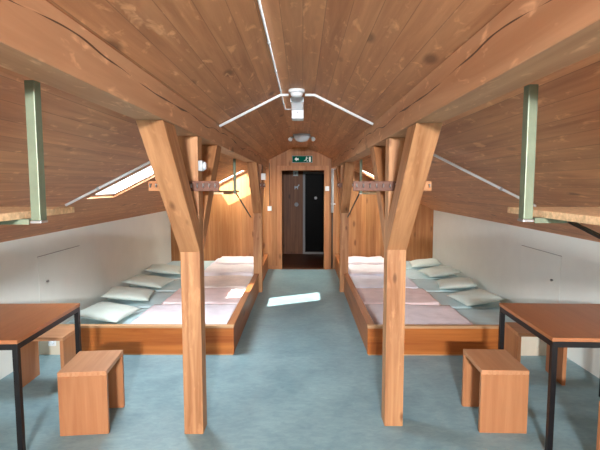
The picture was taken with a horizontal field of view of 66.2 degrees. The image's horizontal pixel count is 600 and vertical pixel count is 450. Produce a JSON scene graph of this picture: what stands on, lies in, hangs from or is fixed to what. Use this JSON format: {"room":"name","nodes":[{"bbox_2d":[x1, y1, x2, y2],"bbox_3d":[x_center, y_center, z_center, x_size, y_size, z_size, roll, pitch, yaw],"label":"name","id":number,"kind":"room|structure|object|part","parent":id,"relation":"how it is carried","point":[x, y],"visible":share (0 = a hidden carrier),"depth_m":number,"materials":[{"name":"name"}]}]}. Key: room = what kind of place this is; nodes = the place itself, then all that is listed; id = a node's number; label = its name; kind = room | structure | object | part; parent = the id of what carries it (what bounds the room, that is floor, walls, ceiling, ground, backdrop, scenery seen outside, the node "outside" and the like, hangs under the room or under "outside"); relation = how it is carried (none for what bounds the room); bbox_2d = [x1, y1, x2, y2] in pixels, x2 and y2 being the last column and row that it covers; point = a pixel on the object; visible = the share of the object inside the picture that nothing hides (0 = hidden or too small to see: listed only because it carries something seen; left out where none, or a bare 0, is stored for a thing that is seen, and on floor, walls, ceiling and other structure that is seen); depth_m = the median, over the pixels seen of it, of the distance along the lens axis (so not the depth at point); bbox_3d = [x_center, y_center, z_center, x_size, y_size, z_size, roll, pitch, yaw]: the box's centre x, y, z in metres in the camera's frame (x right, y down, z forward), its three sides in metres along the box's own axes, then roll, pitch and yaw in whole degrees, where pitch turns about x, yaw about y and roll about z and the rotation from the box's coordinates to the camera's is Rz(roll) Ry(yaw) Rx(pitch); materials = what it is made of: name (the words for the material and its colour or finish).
{"room":"attic dormitory","nodes":[
{"label":"attic dormitory","id":0,"kind":"room"},
{"bbox_2d":[0,211,170,379],"bbox_3d":[-2.628,0.812,3.173,0.130,1.185,11.950,0,5,0],"label":"wall","id":1,"kind":"structure","parent":0,"point":[80,265],"depth_m":5.40,"materials":[{"name":"white paint"}]},
{"bbox_2d":[48,341,55,345],"bbox_3d":[-2.446,1.157,4.529,0.075,0.075,0.032,0,5,0],"label":"wall socket","id":2,"kind":"object","parent":1,"relation":"attached to","point":[50,343],"visible":0.66,"depth_m":4.53,"materials":[{"name":"white plastic"}]},
{"bbox_2d":[0,0,599,242],"bbox_3d":[0.001,-0.386,3.053,5.399,1.314,11.950,0,5,0],"label":"ceiling","id":3,"kind":"structure","parent":0,"point":[362,57],"depth_m":2.34,"materials":[{"name":"brown wood"}]},
{"bbox_2d":[65,161,149,205],"bbox_3d":[-1.345,-0.426,3.664,1.079,0.554,0.030,0,5,0],"label":"cable conduit","id":4,"kind":"object","parent":3,"relation":"attached to","point":[98,188],"visible":0.56,"depth_m":3.67,"materials":[{"name":"white plastic"}]},
{"bbox_2d":[93,168,153,195],"bbox_3d":[-1.417,-0.521,4.228,0.950,0.515,0.640,0,5,0],"label":"window","id":5,"kind":"structure","parent":3,"relation":"attached to","point":[109,191],"depth_m":4.51,"materials":[{"name":"white glass"}]},
{"bbox_2d":[219,170,242,182],"bbox_3d":[-1.387,-0.916,8.691,0.680,0.380,0.580,0,5,0],"label":"window","id":6,"kind":"structure","parent":3,"relation":"attached to","point":[242,170],"depth_m":8.93,"materials":[{"name":"grey glass"}]},
{"bbox_2d":[219,94,288,126],"bbox_3d":[-0.365,-0.900,3.617,0.550,0.259,0.021,0,5,0],"label":"cable conduit","id":7,"kind":"object","parent":3,"relation":"attached to","point":[278,95],"visible":1,"depth_m":3.61,"materials":[{"name":"white plastic"}]},
{"bbox_2d":[257,0,291,109],"bbox_3d":[-0.163,-0.812,1.147,0.071,0.017,6.426,0,5,1],"label":"cable conduit","id":8,"kind":"object","parent":3,"relation":"attached to","point":[259,1],"visible":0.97,"depth_m":2.33,"materials":[{"name":"white plastic"}]},
{"bbox_2d":[288,88,304,96],"bbox_3d":[-0.026,-1.003,3.506,0.124,0.055,0.124,0,5,0],"label":"smoke detector","id":9,"kind":"object","parent":3,"relation":"attached to","point":[295,92],"visible":1,"depth_m":3.47,"materials":[{"name":"white plastic"}]},
{"bbox_3d":[-0.026,-1.019,3.504,0.124,0.023,0.124,0,5,0],"label":"plate","id":10,"kind":"part","parent":9,"relation":"part of","materials":[{"name":"white plastic"}]},
{"bbox_2d":[290,97,303,120],"bbox_3d":[-0.022,-1.022,4.076,0.112,0.117,0.580,0,5,0],"label":"emergency light","id":11,"kind":"object","parent":3,"relation":"attached to","point":[297,103],"visible":0.99,"depth_m":4.10,"materials":[{"name":"white plastic"}]},
{"bbox_2d":[288,133,314,141],"bbox_3d":[0.026,-1.250,6.628,0.388,0.109,0.277,0,5,0],"label":"ceiling lamp","id":12,"kind":"object","parent":3,"relation":"attached to","point":[301,137],"visible":0.99,"depth_m":6.54,"materials":[{"name":"grey plastic"}]},
{"bbox_3d":[0.026,-1.293,6.632,0.260,0.025,0.260,0,5,0],"label":"plate","id":13,"kind":"part","parent":12,"relation":"part of","materials":[{"name":"grey"}]},
{"bbox_2d":[305,94,372,124],"bbox_3d":[0.310,-0.907,3.613,0.539,0.245,0.021,0,5,0],"label":"cable conduit","id":14,"kind":"object","parent":3,"relation":"attached to","point":[315,95],"visible":1,"depth_m":3.60,"materials":[{"name":"white plastic"}]},
{"bbox_2d":[433,154,535,206],"bbox_3d":[1.320,-0.430,3.659,1.149,0.578,0.030,0,5,-1],"label":"cable conduit","id":15,"kind":"object","parent":3,"relation":"attached to","point":[434,155],"visible":0.54,"depth_m":3.66,"materials":[{"name":"white plastic"}]},
{"bbox_2d":[0,254,599,449],"bbox_3d":[0.007,1.374,4.237,5.390,0.120,14.000,0,5,0],"label":"floor","id":16,"kind":"structure","parent":0,"point":[300,374],"depth_m":3.64,"materials":[{"name":"blue carpet"}]},
{"bbox_2d":[0,303,81,449],"bbox_3d":[-2.131,1.028,3.208,0.835,0.750,0.870,0,5,-2],"label":"table","id":17,"kind":"object","parent":16,"relation":"on","point":[20,324],"visible":0.8,"depth_m":3.09,"materials":[{"name":"brown wood"}]},
{"bbox_3d":[-1.717,1.075,2.811,0.033,0.724,0.033,0,5,-2],"label":"leg","id":18,"kind":"part","parent":17,"relation":"part of","materials":[{"name":"black metal"}]},
{"bbox_3d":[-2.131,0.698,3.179,0.829,0.036,0.864,0,5,-2],"label":"apron frame","id":19,"kind":"part","parent":17,"relation":"part of","materials":[{"name":"black metal"}]},
{"bbox_3d":[-1.750,1.003,3.638,0.033,0.724,0.033,0,5,-2],"label":"leg","id":20,"kind":"part","parent":17,"relation":"part of","materials":[{"name":"black metal"}]},
{"bbox_2d":[20,326,75,386],"bbox_3d":[-2.135,1.121,3.915,0.401,0.440,0.315,0,5,-2],"label":"stool","id":21,"kind":"object","parent":16,"relation":"on","point":[30,366],"visible":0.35,"depth_m":3.88,"materials":[{"name":"brown wood"}]},
{"bbox_3d":[-2.319,1.137,3.911,0.030,0.410,0.315,0,5,-2],"label":"leg panel","id":22,"kind":"part","parent":21,"relation":"part of","materials":[{"name":"brown wood"}]},
{"bbox_3d":[-2.135,0.917,3.897,0.400,0.030,0.315,0,5,-2],"label":"seat","id":23,"kind":"part","parent":21,"relation":"part of","materials":[{"name":"brown wood"}]},
{"bbox_3d":[-1.950,1.136,3.922,0.030,0.410,0.315,0,5,-2],"label":"leg panel","id":24,"kind":"part","parent":21,"relation":"part of","materials":[{"name":"brown wood"}]},
{"bbox_2d":[57,350,124,435],"bbox_3d":[-1.470,1.177,3.274,0.315,0.440,0.401,-1,5,-6],"label":"stool","id":25,"kind":"object","parent":16,"relation":"on","point":[91,383],"visible":1,"depth_m":3.09,"materials":[{"name":"brown wood"}]},
{"bbox_3d":[-1.452,1.209,3.092,0.315,0.410,0.030,-1,5,-6],"label":"leg panel","id":26,"kind":"part","parent":25,"relation":"part of","materials":[{"name":"brown wood"}]},
{"bbox_3d":[-1.470,0.973,3.256,0.315,0.030,0.400,-1,5,-6],"label":"seat","id":27,"kind":"part","parent":25,"relation":"part of","materials":[{"name":"brown wood"}]},
{"bbox_3d":[-1.488,1.177,3.459,0.315,0.410,0.030,-1,5,-6],"label":"leg panel","id":28,"kind":"part","parent":25,"relation":"part of","materials":[{"name":"brown wood"}]},
{"bbox_2d":[39,254,267,354],"bbox_3d":[-1.605,0.935,6.843,1.933,0.298,4.644,0,5,0],"label":"frame","id":29,"kind":"object","parent":16,"relation":"on","point":[133,339],"visible":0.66,"depth_m":4.54,"materials":[{"name":"brown wood"}]},
{"bbox_3d":[-2.401,1.149,4.558,0.367,0.272,0.026,0,5,0],"label":"panel","id":30,"kind":"part","parent":29,"relation":"part of","materials":[{"name":"beige paint"}]},
{"bbox_2d":[65,308,148,323],"bbox_3d":[-1.656,1.107,5.224,1.837,0.117,0.867,0,5,0],"label":"mattress","id":31,"kind":"object","parent":29,"relation":"on","point":[129,319],"visible":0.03,"depth_m":5.11,"materials":[{"name":"grey fabric"}]},
{"bbox_2d":[80,302,139,322],"bbox_3d":[-2.147,0.963,5.145,0.516,0.133,0.540,1,5,8],"label":"pillow","id":32,"kind":"object","parent":31,"relation":"on","point":[102,311],"visible":1,"depth_m":5.02,"materials":[{"name":"grey fabric"}]},
{"bbox_2d":[131,304,236,323],"bbox_3d":[-1.272,1.019,5.214,1.068,0.057,0.846,0,5,0],"label":"folded blanket","id":33,"kind":"object","parent":31,"relation":"on","point":[162,313],"visible":0.5,"depth_m":5.17,"materials":[{"name":"pink fabric"}]},
{"bbox_2d":[103,291,173,307],"bbox_3d":[-1.651,1.030,6.095,1.837,0.118,0.867,0,5,0],"label":"mattress","id":34,"kind":"object","parent":29,"relation":"on","point":[156,297],"visible":0.12,"depth_m":5.95,"materials":[{"name":"grey fabric"}]},
{"bbox_2d":[101,286,154,300],"bbox_3d":[-2.223,0.890,5.994,0.576,0.134,0.540,-1,5,-9],"label":"pillow","id":35,"kind":"object","parent":34,"relation":"on","point":[117,292],"visible":1,"depth_m":5.83,"materials":[{"name":"white fabric"}]},
{"bbox_2d":[161,288,245,304],"bbox_3d":[-1.225,0.941,6.084,0.992,0.060,0.845,0,5,0],"label":"folded blanket","id":36,"kind":"object","parent":34,"relation":"on","point":[221,296],"visible":0.53,"depth_m":6.00,"materials":[{"name":"fabric"}]},
{"bbox_2d":[129,279,180,291],"bbox_3d":[-1.646,0.954,6.967,1.837,0.118,0.867,0,5,0],"label":"mattress","id":37,"kind":"object","parent":29,"relation":"on","point":[173,286],"visible":0.05,"depth_m":6.76,"materials":[{"name":"grey fabric"}]},
{"bbox_2d":[122,274,173,287],"bbox_3d":[-2.228,0.820,6.790,0.596,0.136,0.540,1,5,6],"label":"pillow","id":38,"kind":"object","parent":37,"relation":"on","point":[145,280],"visible":1,"depth_m":6.63,"materials":[{"name":"beige fabric"}]},
{"bbox_2d":[204,275,252,287],"bbox_3d":[-1.204,0.863,6.956,0.948,0.064,0.844,0,5,0],"label":"folded blanket","id":39,"kind":"object","parent":37,"relation":"on","point":[223,281],"visible":0.56,"depth_m":6.90,"materials":[{"name":"fabric"}]},
{"bbox_2d":[149,269,204,278],"bbox_3d":[-1.642,0.877,7.839,1.837,0.117,0.867,0,5,0],"label":"mattress","id":40,"kind":"object","parent":29,"relation":"on","point":[171,276],"visible":0.06,"depth_m":7.65,"materials":[{"name":"grey fabric"}]},
{"bbox_2d":[145,264,180,273],"bbox_3d":[-2.253,0.737,7.727,0.596,0.136,0.540,0,5,-4],"label":"pillow","id":41,"kind":"object","parent":40,"relation":"on","point":[157,268],"visible":0.92,"depth_m":7.54,"materials":[{"name":"beige fabric"}]},
{"bbox_2d":[204,264,253,275],"bbox_3d":[-1.187,0.769,7.827,0.931,0.097,0.836,0,5,0],"label":"folded blanket","id":42,"kind":"object","parent":40,"relation":"on","point":[214,269],"visible":0.77,"depth_m":7.66,"materials":[{"name":"fabric"}]},
{"bbox_2d":[168,261,213,268],"bbox_3d":[-1.637,0.800,8.710,1.837,0.117,0.867,0,5,0],"label":"mattress","id":43,"kind":"object","parent":29,"relation":"on","point":[177,263],"visible":0.06,"depth_m":8.80,"materials":[{"name":"white fabric"}]},
{"bbox_2d":[210,256,253,265],"bbox_3d":[-1.182,0.690,8.697,0.933,0.102,0.834,0,5,0],"label":"folded blanket","id":44,"kind":"object","parent":43,"relation":"on","point":[227,260],"visible":0.48,"depth_m":8.56,"materials":[{"name":"white fabric"}]},
{"bbox_3d":[-0.683,0.886,5.864,0.078,0.030,2.590,0,5,0],"label":"rail","id":45,"kind":"part","parent":29,"relation":"part of","materials":[{"name":"brown wood"}]},
{"bbox_3d":[-0.670,0.679,8.221,0.078,0.030,1.843,0,5,0],"label":"rail","id":46,"kind":"part","parent":29,"relation":"part of","materials":[{"name":"brown wood"}]},
{"bbox_2d":[178,136,206,433],"bbox_3d":[-0.717,0.417,3.082,0.128,1.989,0.128,0,5,0],"label":"timber post","id":47,"kind":"object","parent":16,"relation":"on","point":[192,263],"visible":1,"depth_m":3.04,"materials":[{"name":"brown wood"}]},
{"bbox_2d":[0,0,268,168],"bbox_3d":[-0.713,-0.664,3.087,0.140,0.162,11.838,0,5,0],"label":"roof beam","id":48,"kind":"structure","parent":47,"relation":"on","point":[39,42],"depth_m":1.46,"materials":[{"name":"brown wood"}]},
{"bbox_2d":[0,80,47,224],"bbox_3d":[-1.102,0.059,0.332,0.657,0.793,2.221,0,5,0],"label":"bracket","id":49,"kind":"object","parent":48,"relation":"attached to","point":[32,88],"visible":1,"depth_m":1.39,"materials":[{"name":"green metal"}]},
{"bbox_3d":[-1.125,-0.011,1.423,0.598,0.016,0.036,0,5,0],"label":"arm","id":50,"kind":"part","parent":49,"relation":"part of","materials":[{"name":"green metal"}]},
{"bbox_2d":[0,207,74,221],"bbox_3d":[-1.145,0.011,0.951,0.580,0.022,1.580,0,5,0],"label":"shelf board","id":51,"kind":"object","parent":49,"relation":"on","point":[6,213],"visible":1,"depth_m":1.48,"materials":[{"name":"beige wood"}]},
{"bbox_2d":[213,159,250,216],"bbox_3d":[-1.082,-0.458,6.316,0.657,0.813,1.451,0,5,0],"label":"bracket","id":52,"kind":"object","parent":48,"relation":"attached to","point":[234,160],"visible":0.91,"depth_m":5.59,"materials":[{"name":"green metal"}]},
{"bbox_2d":[214,191,238,193],"bbox_3d":[-1.120,-0.400,5.618,0.580,0.022,1.250,0,5,0],"label":"shelf board","id":53,"kind":"object","parent":52,"relation":"on","point":[215,192],"visible":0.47,"depth_m":5.35,"materials":[{"name":"beige wood"}]},
{"bbox_2d":[136,120,199,251],"bbox_3d":[-0.719,-0.163,2.598,0.132,0.746,0.734,0,5,0],"label":"diagonal brace","id":54,"kind":"object","parent":47,"relation":"attached to","point":[159,137],"visible":1,"depth_m":2.52,"materials":[{"name":"brown wood"}]},
{"bbox_2d":[148,181,218,190],"bbox_3d":[-0.742,-0.247,2.926,0.450,0.064,0.060,0,5,0],"label":"coat rack","id":55,"kind":"object","parent":47,"relation":"attached to","point":[152,185],"visible":0.53,"depth_m":2.93,"materials":[{"name":"brown wood"}]},
{"bbox_2d":[198,160,206,170],"bbox_3d":[-0.628,-0.382,2.971,0.047,0.068,0.064,0,5,0],"label":"box","id":56,"kind":"object","parent":47,"relation":"attached to","point":[202,165],"visible":1,"depth_m":2.94,"materials":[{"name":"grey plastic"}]},
{"bbox_2d":[202,145,220,246],"bbox_3d":[-0.714,-0.239,3.458,0.132,0.746,0.734,0,5,0],"label":"diagonal brace","id":57,"kind":"object","parent":47,"relation":"attached to","point":[210,154],"visible":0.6,"depth_m":3.42,"materials":[{"name":"brown wood"}]},
{"bbox_2d":[253,164,262,291],"bbox_3d":[-0.656,0.057,7.166,0.128,1.989,0.128,0,5,0],"label":"timber post","id":58,"kind":"object","parent":16,"relation":"on","point":[257,217],"visible":0.51,"depth_m":7.12,"materials":[{"name":"brown wood"}]},
{"bbox_2d":[247,162,261,212],"bbox_3d":[-0.659,-0.523,6.681,0.132,0.746,0.734,0,5,0],"label":"diagonal brace","id":59,"kind":"object","parent":58,"relation":"attached to","point":[253,172],"visible":0.94,"depth_m":6.66,"materials":[{"name":"brown wood"}]},
{"bbox_2d":[261,165,265,179],"bbox_3d":[-0.557,-0.804,7.020,0.069,0.230,0.080,0,5,0],"label":"box","id":60,"kind":"object","parent":58,"relation":"attached to","point":[263,175],"visible":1,"depth_m":6.99,"materials":[{"name":"white plastic"}]},
{"bbox_2d":[262,166,265,209],"bbox_3d":[-0.654,-0.598,7.542,0.132,0.746,0.734,0,5,0],"label":"diagonal brace","id":61,"kind":"object","parent":58,"relation":"attached to","point":[264,167],"visible":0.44,"depth_m":7.42,"materials":[{"name":"brown wood"}]},
{"bbox_2d":[339,164,348,291],"bbox_3d":[0.689,0.056,7.179,0.128,1.989,0.128,0,5,0],"label":"timber post","id":62,"kind":"object","parent":16,"relation":"on","point":[344,220],"visible":0.56,"depth_m":7.14,"materials":[{"name":"brown wood"}]},
{"bbox_2d":[337,166,339,209],"bbox_3d":[0.691,-0.600,7.555,0.132,0.746,0.734,0,5,0],"label":"diagonal brace","id":63,"kind":"object","parent":62,"relation":"attached to","point":[338,167],"visible":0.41,"depth_m":7.51,"materials":[{"name":"brown wood"}]},
{"bbox_2d":[340,162,354,212],"bbox_3d":[0.686,-0.524,6.694,0.132,0.746,0.734,0,5,0],"label":"diagonal brace","id":64,"kind":"object","parent":62,"relation":"attached to","point":[348,169],"visible":0.96,"depth_m":6.67,"materials":[{"name":"brown wood"}]},
{"bbox_2d":[381,138,405,425],"bbox_3d":[0.653,0.408,3.184,0.128,1.989,0.128,0,5,0],"label":"timber post","id":65,"kind":"object","parent":16,"relation":"on","point":[394,260],"visible":0.89,"depth_m":3.15,"materials":[{"name":"brown wood"}]},
{"bbox_2d":[370,146,385,244],"bbox_3d":[0.655,-0.248,3.561,0.132,0.746,0.734,0,5,0],"label":"diagonal brace","id":66,"kind":"object","parent":65,"relation":"attached to","point":[378,153],"visible":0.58,"depth_m":3.54,"materials":[{"name":"brown wood"}]},
{"bbox_2d":[353,181,431,190],"bbox_3d":[0.610,-0.257,3.028,0.515,0.064,0.060,0,5,0],"label":"coat rack","id":67,"kind":"object","parent":65,"relation":"attached to","point":[357,185],"visible":0.58,"depth_m":3.04,"materials":[{"name":"brown wood"}]},
{"bbox_2d":[387,123,441,249],"bbox_3d":[0.651,-0.172,2.700,0.132,0.746,0.734,0,5,0],"label":"diagonal brace","id":68,"kind":"object","parent":65,"relation":"attached to","point":[421,139],"visible":1,"depth_m":2.62,"materials":[{"name":"brown wood"}]},
{"bbox_2d":[331,0,599,168],"bbox_3d":[0.647,-0.671,3.079,0.140,0.177,11.838,0,5,0],"label":"roof beam","id":69,"kind":"structure","parent":65,"relation":"on","point":[528,41],"depth_m":1.35,"materials":[{"name":"brown wood"}]},
{"bbox_2d":[347,159,367,216],"bbox_3d":[1.051,-0.464,6.379,0.657,0.813,1.341,0,5,0],"label":"bracket","id":70,"kind":"object","parent":69,"relation":"attached to","point":[360,176],"visible":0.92,"depth_m":5.71,"materials":[{"name":"green metal"}]},
{"bbox_2d":[358,191,375,193],"bbox_3d":[1.079,-0.410,5.730,0.565,0.022,1.200,0,5,0],"label":"shelf board","id":71,"kind":"object","parent":70,"relation":"on","point":[368,192],"visible":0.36,"depth_m":5.49,"materials":[{"name":"beige wood"}]},
{"bbox_2d":[517,84,599,238],"bbox_3d":[1.008,0.054,0.385,0.657,0.793,2.221,0,5,0],"label":"bracket","id":72,"kind":"object","parent":69,"relation":"attached to","point":[530,100],"visible":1,"depth_m":1.44,"materials":[{"name":"green metal"}]},
{"bbox_2d":[507,207,599,225],"bbox_3d":[1.052,0.012,0.934,0.565,0.022,1.570,0,5,0],"label":"shelf board","id":73,"kind":"object","parent":72,"relation":"on","point":[587,215],"visible":1,"depth_m":1.42,"materials":[{"name":"beige wood"}]},
{"bbox_3d":[1.044,-0.015,1.476,0.598,0.016,0.036,0,5,0],"label":"arm","id":74,"kind":"part","parent":72,"relation":"part of","materials":[{"name":"green metal"}]},
{"bbox_2d":[335,254,546,355],"bbox_3d":[1.645,0.936,6.826,1.938,0.298,4.644,0,5,0],"label":"frame","id":75,"kind":"object","parent":16,"relation":"on","point":[438,340],"visible":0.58,"depth_m":4.52,"materials":[{"name":"brown wood"}]},
{"bbox_3d":[0.710,0.886,5.867,0.078,0.030,2.610,0,5,0],"label":"rail","id":76,"kind":"part","parent":75,"relation":"part of","materials":[{"name":"brown wood"}]},
{"bbox_2d":[406,261,438,268],"bbox_3d":[1.696,0.802,8.692,1.842,0.118,0.867,0,5,0],"label":"mattress","id":77,"kind":"object","parent":75,"relation":"on","point":[408,265],"visible":0.07,"depth_m":8.39,"materials":[{"name":"grey fabric"}]},
{"bbox_2d":[348,256,383,264],"bbox_3d":[1.237,0.690,8.686,0.931,0.104,0.835,0,5,0],"label":"folded blanket","id":78,"kind":"object","parent":77,"relation":"on","point":[355,260],"visible":0.48,"depth_m":8.56,"materials":[{"name":"white fabric"}]},
{"bbox_2d":[409,258,440,266],"bbox_3d":[2.259,0.683,8.341,0.536,0.132,0.540,1,5,7],"label":"pillow","id":79,"kind":"object","parent":77,"relation":"on","point":[428,262],"visible":1,"depth_m":8.15,"materials":[{"name":"white fabric"}]},
{"bbox_2d":[406,269,457,278],"bbox_3d":[1.692,0.879,7.821,1.842,0.117,0.867,0,5,0],"label":"mattress","id":80,"kind":"object","parent":75,"relation":"on","point":[410,273],"visible":0.12,"depth_m":7.60,"materials":[{"name":"grey fabric"}]},
{"bbox_2d":[348,264,383,275],"bbox_3d":[1.234,0.770,7.814,0.931,0.097,0.836,0,5,0],"label":"folded blanket","id":81,"kind":"object","parent":80,"relation":"on","point":[361,269],"visible":0.56,"depth_m":7.69,"materials":[{"name":"fabric"}]},
{"bbox_2d":[419,266,460,276],"bbox_3d":[2.275,0.756,7.532,0.536,0.128,0.540,-1,5,-7],"label":"pillow","id":82,"kind":"object","parent":80,"relation":"on","point":[437,271],"visible":1,"depth_m":7.36,"materials":[{"name":"beige fabric"}]},
{"bbox_2d":[410,279,477,291],"bbox_3d":[1.687,0.955,6.949,1.842,0.117,0.867,0,5,0],"label":"mattress","id":83,"kind":"object","parent":75,"relation":"on","point":[430,285],"visible":0.16,"depth_m":6.82,"materials":[{"name":"grey fabric"}]},
{"bbox_2d":[350,275,418,288],"bbox_3d":[1.241,0.863,6.943,0.951,0.065,0.845,0,5,0],"label":"folded blanket","id":84,"kind":"object","parent":83,"relation":"on","point":[362,281],"visible":0.52,"depth_m":6.86,"materials":[{"name":"fabric"}]},
{"bbox_2d":[437,277,476,288],"bbox_3d":[2.250,0.834,6.638,0.516,0.128,0.540,1,5,13],"label":"pillow","id":85,"kind":"object","parent":83,"relation":"on","point":[456,282],"visible":1,"depth_m":6.46,"materials":[{"name":"beige fabric"}]},
{"bbox_2d":[428,292,500,307],"bbox_3d":[1.682,1.032,6.077,1.842,0.116,0.867,0,5,0],"label":"mattress","id":86,"kind":"object","parent":75,"relation":"on","point":[442,298],"visible":0.09,"depth_m":5.89,"materials":[{"name":"grey fabric"}]},
{"bbox_2d":[356,288,440,304],"bbox_3d":[1.254,0.942,6.072,0.992,0.061,0.845,0,5,0],"label":"folded blanket","id":87,"kind":"object","parent":86,"relation":"on","point":[418,296],"visible":0.63,"depth_m":5.98,"materials":[{"name":"pink fabric"}]},
{"bbox_2d":[447,289,504,305],"bbox_3d":[2.205,0.907,5.809,0.496,0.126,0.540,-1,5,-9],"label":"pillow","id":88,"kind":"object","parent":86,"relation":"on","point":[471,297],"visible":1,"depth_m":5.67,"materials":[{"name":"white fabric"}]},
{"bbox_2d":[455,308,514,324],"bbox_3d":[1.678,1.108,5.206,1.842,0.119,0.867,0,5,0],"label":"mattress","id":89,"kind":"object","parent":75,"relation":"on","point":[477,316],"visible":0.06,"depth_m":5.31,"materials":[{"name":"grey fabric"}]},
{"bbox_2d":[365,304,473,324],"bbox_3d":[1.300,1.021,5.201,1.090,0.056,0.845,0,5,0],"label":"folded blanket","id":90,"kind":"object","parent":89,"relation":"on","point":[414,314],"visible":0.52,"depth_m":5.15,"materials":[{"name":"pink fabric"}]},
{"bbox_3d":[2.373,1.151,4.533,0.457,0.272,0.026,0,5,0],"label":"panel","id":91,"kind":"part","parent":75,"relation":"part of","materials":[{"name":"beige paint"}]},
{"bbox_2d":[461,349,528,433],"bbox_3d":[1.384,1.175,3.298,0.315,0.440,0.401,0,5,2],"label":"stool","id":92,"kind":"object","parent":16,"relation":"on","point":[495,382],"visible":1,"depth_m":3.11,"materials":[{"name":"brown wood"}]},
{"bbox_3d":[1.392,1.174,3.484,0.315,0.410,0.030,0,5,2],"label":"leg panel","id":93,"kind":"part","parent":92,"relation":"part of","materials":[{"name":"brown wood"}]},
{"bbox_3d":[1.384,0.971,3.280,0.315,0.030,0.400,0,5,2],"label":"seat","id":94,"kind":"part","parent":92,"relation":"part of","materials":[{"name":"brown wood"}]},
{"bbox_3d":[1.377,1.207,3.115,0.315,0.410,0.030,0,5,2],"label":"leg panel","id":95,"kind":"part","parent":92,"relation":"part of","materials":[{"name":"brown wood"}]},
{"bbox_2d":[504,322,566,385],"bbox_3d":[2.041,1.113,4.012,0.401,0.440,0.315,0,5,5],"label":"stool","id":96,"kind":"object","parent":16,"relation":"on","point":[514,331],"visible":0.5,"depth_m":3.92,"materials":[{"name":"brown wood"}]},
{"bbox_3d":[1.857,1.126,4.030,0.030,0.410,0.315,0,5,5],"label":"leg panel","id":97,"kind":"part","parent":96,"relation":"part of","materials":[{"name":"brown wood"}]},
{"bbox_3d":[2.041,0.908,3.994,0.400,0.030,0.315,0,5,5],"label":"seat","id":98,"kind":"part","parent":96,"relation":"part of","materials":[{"name":"brown wood"}]},
{"bbox_3d":[2.225,1.129,3.996,0.030,0.410,0.315,0,5,5],"label":"leg panel","id":99,"kind":"part","parent":96,"relation":"part of","materials":[{"name":"brown wood"}]},
{"bbox_2d":[498,303,599,449],"bbox_3d":[1.976,1.026,3.233,0.840,0.750,0.830,0,5,2],"label":"table","id":100,"kind":"object","parent":16,"relation":"on","point":[557,325],"visible":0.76,"depth_m":3.05,"materials":[{"name":"brown wood"}]},
{"bbox_3d":[1.591,1.002,3.643,0.033,0.724,0.033,0,5,2],"label":"leg","id":101,"kind":"part","parent":100,"relation":"part of","materials":[{"name":"black metal"}]},
{"bbox_3d":[1.976,0.696,3.204,0.834,0.036,0.824,0,5,2],"label":"apron frame","id":102,"kind":"part","parent":100,"relation":"part of","materials":[{"name":"black metal"}]},
{"bbox_3d":[1.560,1.071,2.855,0.033,0.724,0.033,0,5,2],"label":"leg","id":103,"kind":"part","parent":100,"relation":"part of","materials":[{"name":"black metal"}]},
{"bbox_2d":[596,401,599,449],"bbox_3d":[1.878,1.248,2.469,0.315,0.440,0.401,0,5,0],"label":"stool","id":104,"kind":"object","parent":16,"relation":"on","point":[598,427],"visible":1,"depth_m":2.65,"materials":[{"name":"brown wood"}]},
{"bbox_2d":[171,147,433,268],"bbox_3d":[0.034,-0.320,9.107,5.190,2.400,0.100,0,5,0],"label":"wall","id":105,"kind":"structure","parent":0,"point":[230,226],"depth_m":9.08,"materials":[{"name":"brown wood"}]},
{"bbox_2d":[269,163,269,205],"bbox_3d":[-0.596,-0.793,9.011,0.011,0.840,0.011,2,5,23],"label":"cable","id":106,"kind":"object","parent":105,"relation":"attached to","point":[269,163],"visible":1,"depth_m":9.00,"materials":[{"name":"black plastic"}]},
{"bbox_2d":[292,156,312,162],"bbox_3d":[0.044,-1.279,8.948,0.400,0.136,0.047,0,5,0],"label":"exit sign","id":107,"kind":"object","parent":105,"relation":"attached to","point":[295,159],"visible":1,"depth_m":8.93,"materials":[{"name":"green plastic"}]},
{"bbox_2d":[277,166,328,268],"bbox_3d":[0.059,-0.138,9.062,1.010,2.045,0.022,0,5,0],"label":"trim","id":108,"kind":"structure","parent":105,"relation":"attached to","point":[279,168],"depth_m":9.03,"materials":[{"name":"brown wood"}]},
{"bbox_2d":[282,268,323,268],"bbox_3d":[0.059,0.870,9.207,0.830,0.012,0.110,0,5,0],"label":"trim","id":109,"kind":"structure","parent":105,"relation":"attached to","point":[282,268],"depth_m":9.17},
{"bbox_2d":[331,168,335,268],"bbox_3d":[0.650,-0.188,9.036,0.088,2.110,0.050,0,5,0],"label":"pipe","id":110,"kind":"object","parent":105,"relation":"attached to","point":[332,169],"visible":0.95,"depth_m":9.00,"materials":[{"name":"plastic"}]},
{"bbox_2d":[282,171,323,253],"bbox_3d":[0.180,-0.320,11.164,1.940,2.040,0.100,0,5,0],"label":"wall","id":111,"kind":"structure","parent":0,"point":[292,216],"depth_m":11.12,"materials":[{"name":"brown wood"}]},
{"bbox_2d":[303,172,323,253],"bbox_3d":[0.542,-0.284,11.068,0.945,1.985,0.092,0,5,0],"label":"door","id":112,"kind":"structure","parent":111,"relation":"in","point":[313,182],"depth_m":11.08,"materials":[{"name":"grey"}]},
{"bbox_2d":[432,210,599,378],"bbox_3d":[2.632,0.815,3.144,0.130,1.185,11.950,0,5,0],"label":"wall","id":113,"kind":"structure","parent":0,"point":[515,264],"depth_m":5.38,"materials":[{"name":"white paint"}]}
]}

